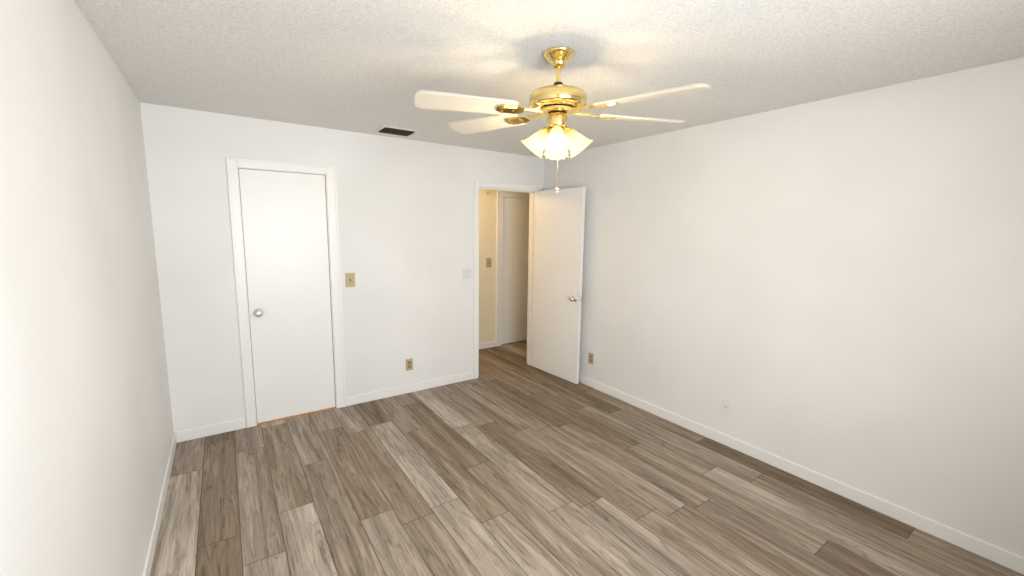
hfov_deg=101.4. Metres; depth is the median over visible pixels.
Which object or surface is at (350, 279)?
light switch
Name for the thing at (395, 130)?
ceiling vent
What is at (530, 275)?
door frame
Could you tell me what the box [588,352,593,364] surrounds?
electrical outlet
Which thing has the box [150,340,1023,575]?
floor
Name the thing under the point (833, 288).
wall
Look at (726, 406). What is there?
outlet
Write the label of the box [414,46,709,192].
fan
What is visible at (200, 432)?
baseboard
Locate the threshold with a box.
[257,406,335,424]
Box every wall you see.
[0,0,173,575]
[140,102,543,432]
[479,189,525,345]
[543,57,1023,557]
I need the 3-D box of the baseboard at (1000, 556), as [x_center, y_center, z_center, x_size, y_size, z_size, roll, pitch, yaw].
[1.604,1.154,3.229,0.012,0.082,4.500,-5,10,-34]
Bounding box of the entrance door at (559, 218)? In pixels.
[531,187,585,383]
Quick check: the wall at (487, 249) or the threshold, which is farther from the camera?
the wall at (487, 249)
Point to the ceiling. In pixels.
(366, 66)
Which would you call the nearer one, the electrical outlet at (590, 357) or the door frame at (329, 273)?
the door frame at (329, 273)
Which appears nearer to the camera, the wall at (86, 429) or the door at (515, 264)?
the wall at (86, 429)
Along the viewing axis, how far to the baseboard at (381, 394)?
4.12 m
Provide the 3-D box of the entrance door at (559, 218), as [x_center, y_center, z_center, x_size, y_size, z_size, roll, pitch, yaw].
[0.493,-0.037,4.564,0.160,2.025,0.733,-5,10,-34]
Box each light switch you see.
[345,273,354,286]
[462,268,471,279]
[486,258,490,266]
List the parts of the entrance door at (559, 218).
knob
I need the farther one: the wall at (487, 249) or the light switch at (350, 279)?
the wall at (487, 249)
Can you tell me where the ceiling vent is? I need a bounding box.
[374,125,418,135]
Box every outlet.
[406,358,412,370]
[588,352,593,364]
[721,398,730,414]
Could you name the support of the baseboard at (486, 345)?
attached to the wall at (487, 249)
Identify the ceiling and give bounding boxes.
[74,0,1023,157]
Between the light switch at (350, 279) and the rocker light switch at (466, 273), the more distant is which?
the rocker light switch at (466, 273)
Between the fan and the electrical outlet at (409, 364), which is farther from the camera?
the electrical outlet at (409, 364)
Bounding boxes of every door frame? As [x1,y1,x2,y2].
[226,157,345,427]
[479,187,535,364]
[496,191,529,346]
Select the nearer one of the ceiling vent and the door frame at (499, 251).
the ceiling vent
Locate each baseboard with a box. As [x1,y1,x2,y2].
[142,432,181,575]
[178,418,245,441]
[346,372,473,405]
[479,341,494,348]
[579,374,1023,574]
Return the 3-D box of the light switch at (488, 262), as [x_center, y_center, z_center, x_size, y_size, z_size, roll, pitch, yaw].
[-0.305,-0.337,5.595,0.080,0.125,0.022,-5,10,-34]
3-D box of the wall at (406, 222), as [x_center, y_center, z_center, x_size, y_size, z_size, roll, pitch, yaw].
[-1.106,-0.163,3.978,3.456,2.416,0.110,-5,10,-34]
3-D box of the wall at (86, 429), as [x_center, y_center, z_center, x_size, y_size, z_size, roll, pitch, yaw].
[-1.267,0.232,1.095,0.110,2.416,4.720,-5,10,-34]
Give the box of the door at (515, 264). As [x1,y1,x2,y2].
[502,198,528,343]

